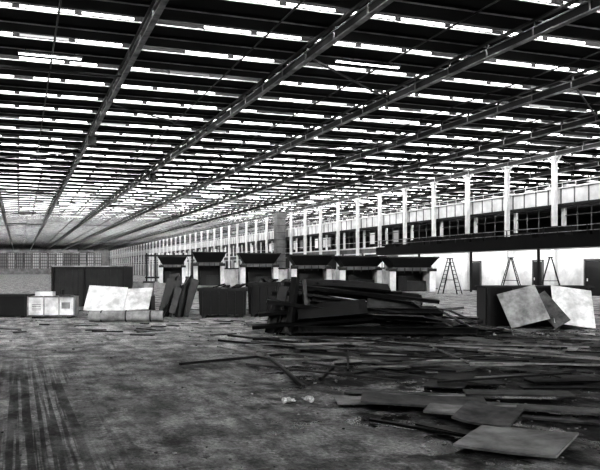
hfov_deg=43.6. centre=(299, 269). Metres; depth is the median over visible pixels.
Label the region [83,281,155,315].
boards
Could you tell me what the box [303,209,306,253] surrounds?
steel column
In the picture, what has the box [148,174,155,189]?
chain hoist
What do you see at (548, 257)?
step ladder
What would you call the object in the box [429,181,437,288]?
steel column
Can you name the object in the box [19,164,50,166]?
lights
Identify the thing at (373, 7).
roof truss
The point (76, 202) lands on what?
lights
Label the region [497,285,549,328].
plywood sheet
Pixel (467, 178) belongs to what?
steel column
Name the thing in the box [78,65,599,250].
roof truss
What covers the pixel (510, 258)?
step ladder
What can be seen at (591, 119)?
roof truss
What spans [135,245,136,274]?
steel column
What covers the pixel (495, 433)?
plywood offcuts
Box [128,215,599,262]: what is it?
wall
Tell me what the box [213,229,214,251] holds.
steel column
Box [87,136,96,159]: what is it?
chain hoist
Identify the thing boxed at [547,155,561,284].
steel column
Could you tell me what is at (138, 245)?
steel column
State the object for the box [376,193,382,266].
steel column
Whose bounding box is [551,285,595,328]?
plywood sheet
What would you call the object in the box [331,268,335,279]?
concrete barrier
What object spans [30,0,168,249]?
roof truss
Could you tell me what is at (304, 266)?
booth
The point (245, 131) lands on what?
lights
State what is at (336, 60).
lights
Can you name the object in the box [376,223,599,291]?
platform
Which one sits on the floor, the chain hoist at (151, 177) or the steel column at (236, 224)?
the steel column at (236, 224)
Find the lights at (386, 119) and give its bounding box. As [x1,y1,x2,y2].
[380,116,419,122]
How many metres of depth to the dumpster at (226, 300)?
26.74 m
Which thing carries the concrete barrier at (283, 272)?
on the floor
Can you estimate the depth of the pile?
19.59 m
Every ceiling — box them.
[0,0,599,239]
[0,0,599,249]
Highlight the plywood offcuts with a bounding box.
[334,389,599,457]
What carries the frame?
on the floor
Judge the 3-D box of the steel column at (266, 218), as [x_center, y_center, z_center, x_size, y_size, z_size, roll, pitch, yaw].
[-5.016,-3.100,112.786,0.500,9.600,1.448,0,0,-20]
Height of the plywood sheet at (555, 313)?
1.098 m
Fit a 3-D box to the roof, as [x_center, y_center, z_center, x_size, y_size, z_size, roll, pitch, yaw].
[-41.124,-8.235,147.969,55.846,0.440,334.000,0,0,-20]
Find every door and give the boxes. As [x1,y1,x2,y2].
[472,261,480,290]
[532,260,543,284]
[584,258,599,295]
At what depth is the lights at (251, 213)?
116.06 m
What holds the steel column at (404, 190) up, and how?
on the floor
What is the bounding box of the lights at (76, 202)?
[69,202,91,208]
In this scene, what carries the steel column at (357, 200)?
on the floor
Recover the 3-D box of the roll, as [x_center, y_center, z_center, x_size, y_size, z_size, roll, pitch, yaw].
[-5.701,1.510,24.625,2.443,0.380,0.410,0,0,-2]
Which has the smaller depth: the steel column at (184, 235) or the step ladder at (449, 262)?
the step ladder at (449, 262)
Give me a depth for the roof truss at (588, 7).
32.25 m
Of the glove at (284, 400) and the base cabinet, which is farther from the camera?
the base cabinet
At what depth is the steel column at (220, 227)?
137.93 m
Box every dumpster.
[197,283,247,317]
[246,278,290,316]
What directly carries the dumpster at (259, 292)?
on the floor
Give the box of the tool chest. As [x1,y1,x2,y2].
[0,294,34,316]
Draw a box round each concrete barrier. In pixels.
[225,268,238,285]
[278,268,287,281]
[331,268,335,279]
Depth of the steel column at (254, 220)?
117.66 m
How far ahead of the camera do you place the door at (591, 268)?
49.43 m
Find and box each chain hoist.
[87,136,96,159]
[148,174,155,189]
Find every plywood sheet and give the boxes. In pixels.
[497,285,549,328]
[539,290,569,328]
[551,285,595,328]
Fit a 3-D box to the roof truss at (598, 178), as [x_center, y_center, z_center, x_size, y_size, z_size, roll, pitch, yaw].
[-9.176,-8.208,159.892,0.200,0.625,334.040,0,0,-20]
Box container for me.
[51,266,133,305]
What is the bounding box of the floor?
[0,274,599,469]
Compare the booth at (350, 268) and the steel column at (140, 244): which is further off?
the steel column at (140, 244)
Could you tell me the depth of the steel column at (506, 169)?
57.06 m
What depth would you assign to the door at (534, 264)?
54.88 m
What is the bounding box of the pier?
[273,213,286,267]
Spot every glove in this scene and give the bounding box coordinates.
[281,397,295,403]
[301,396,313,402]
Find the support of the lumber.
on the floor
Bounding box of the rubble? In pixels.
[0,312,599,469]
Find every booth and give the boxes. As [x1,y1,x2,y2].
[158,256,186,282]
[192,252,226,284]
[237,253,280,286]
[285,254,334,281]
[332,256,386,282]
[379,257,438,291]
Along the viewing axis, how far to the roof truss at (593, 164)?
77.05 m
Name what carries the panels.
on the floor
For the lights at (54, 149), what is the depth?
53.29 m
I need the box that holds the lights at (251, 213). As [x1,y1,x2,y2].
[227,213,264,217]
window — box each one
[0,253,101,268]
[113,204,598,278]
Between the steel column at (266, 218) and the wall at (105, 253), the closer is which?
the steel column at (266, 218)
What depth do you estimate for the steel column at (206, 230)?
148.12 m
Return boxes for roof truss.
[0,198,13,249]
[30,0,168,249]
[46,0,394,249]
[62,0,599,250]
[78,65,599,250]
[94,109,599,250]
[109,138,599,250]
[125,157,599,250]
[139,172,599,250]
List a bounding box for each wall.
[0,248,145,273]
[111,246,599,289]
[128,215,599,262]
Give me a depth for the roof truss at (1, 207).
119.91 m
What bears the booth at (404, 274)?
on the floor
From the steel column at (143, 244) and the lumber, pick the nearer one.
the lumber
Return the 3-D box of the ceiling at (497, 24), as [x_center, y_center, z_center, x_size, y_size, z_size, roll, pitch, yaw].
[-38.412,-8.728,146.997,121.000,0.155,333.720,0,0,-20]
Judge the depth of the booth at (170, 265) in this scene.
99.05 m
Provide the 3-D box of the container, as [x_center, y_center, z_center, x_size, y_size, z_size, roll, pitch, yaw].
[-9.900,0.748,35.960,3.400,1.905,1.980,0,0,0]
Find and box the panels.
[159,273,199,316]
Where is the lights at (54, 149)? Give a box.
[23,149,56,153]
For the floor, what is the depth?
9.48 m
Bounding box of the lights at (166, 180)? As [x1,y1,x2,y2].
[166,180,191,181]
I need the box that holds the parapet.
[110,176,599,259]
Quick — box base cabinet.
[27,289,78,317]
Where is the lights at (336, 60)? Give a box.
[334,57,400,68]
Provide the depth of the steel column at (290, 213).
102.50 m
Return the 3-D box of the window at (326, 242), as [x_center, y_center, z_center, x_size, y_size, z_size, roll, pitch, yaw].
[-20.352,-1.350,155.889,0.340,6.000,329.388,0,0,-20]
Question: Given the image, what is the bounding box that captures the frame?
[145,253,224,281]
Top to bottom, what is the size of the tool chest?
0.815 m
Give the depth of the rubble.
12.19 m
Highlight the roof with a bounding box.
[0,0,599,249]
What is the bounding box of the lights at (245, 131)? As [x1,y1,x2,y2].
[245,131,282,135]
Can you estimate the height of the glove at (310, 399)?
0.084 m
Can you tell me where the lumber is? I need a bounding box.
[0,309,599,389]
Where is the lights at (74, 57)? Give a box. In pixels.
[17,45,82,59]
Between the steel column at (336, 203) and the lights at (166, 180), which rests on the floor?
the steel column at (336, 203)
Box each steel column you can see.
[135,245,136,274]
[138,245,138,274]
[140,244,141,275]
[143,244,144,275]
[184,235,185,276]
[206,230,208,251]
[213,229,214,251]
[220,227,222,261]
[228,225,229,267]
[236,224,238,267]
[244,222,247,252]
[254,220,257,252]
[265,217,267,252]
[289,212,292,267]
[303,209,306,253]
[318,206,322,254]
[335,202,340,269]
[355,198,360,255]
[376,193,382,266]
[401,188,408,256]
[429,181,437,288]
[462,174,472,290]
[501,165,512,284]
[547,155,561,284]
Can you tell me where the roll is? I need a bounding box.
[88,310,163,321]
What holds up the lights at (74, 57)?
hanging from the ceiling at (497, 24)
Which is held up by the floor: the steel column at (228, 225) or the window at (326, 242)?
the steel column at (228, 225)
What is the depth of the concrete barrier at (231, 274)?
79.77 m
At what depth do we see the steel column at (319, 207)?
92.53 m
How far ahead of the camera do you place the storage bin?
22.45 m
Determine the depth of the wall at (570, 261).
58.99 m
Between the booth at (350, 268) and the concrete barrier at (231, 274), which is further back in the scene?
the concrete barrier at (231, 274)
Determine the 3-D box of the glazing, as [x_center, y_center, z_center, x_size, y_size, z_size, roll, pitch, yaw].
[-40.943,-8.722,147.485,117.400,0.125,331.008,0,0,-20]
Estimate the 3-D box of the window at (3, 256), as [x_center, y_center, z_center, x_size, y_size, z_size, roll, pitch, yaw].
[-117.754,-3.700,297.529,75.800,6.200,0.110,0,0,-20]
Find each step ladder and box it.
[438,258,461,293]
[501,257,520,284]
[541,257,559,284]
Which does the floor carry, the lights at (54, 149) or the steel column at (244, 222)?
the steel column at (244, 222)
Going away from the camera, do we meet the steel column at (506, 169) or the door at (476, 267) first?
the steel column at (506, 169)
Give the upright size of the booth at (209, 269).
3.700 m
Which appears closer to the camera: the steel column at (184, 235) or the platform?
the platform
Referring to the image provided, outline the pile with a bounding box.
[252,277,511,335]
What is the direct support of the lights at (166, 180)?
hanging from the ceiling at (497, 24)
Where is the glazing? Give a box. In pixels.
[0,0,599,222]
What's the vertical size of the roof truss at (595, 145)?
0.625 m
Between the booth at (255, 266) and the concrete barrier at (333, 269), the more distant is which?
the booth at (255, 266)
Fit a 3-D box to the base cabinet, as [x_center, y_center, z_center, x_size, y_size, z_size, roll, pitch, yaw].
[-8.798,1.200,26.783,1.620,1.000,0.835,0,0,-6]
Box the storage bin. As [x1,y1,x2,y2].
[475,285,594,326]
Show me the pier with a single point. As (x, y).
(279, 218)
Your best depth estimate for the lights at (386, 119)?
41.65 m

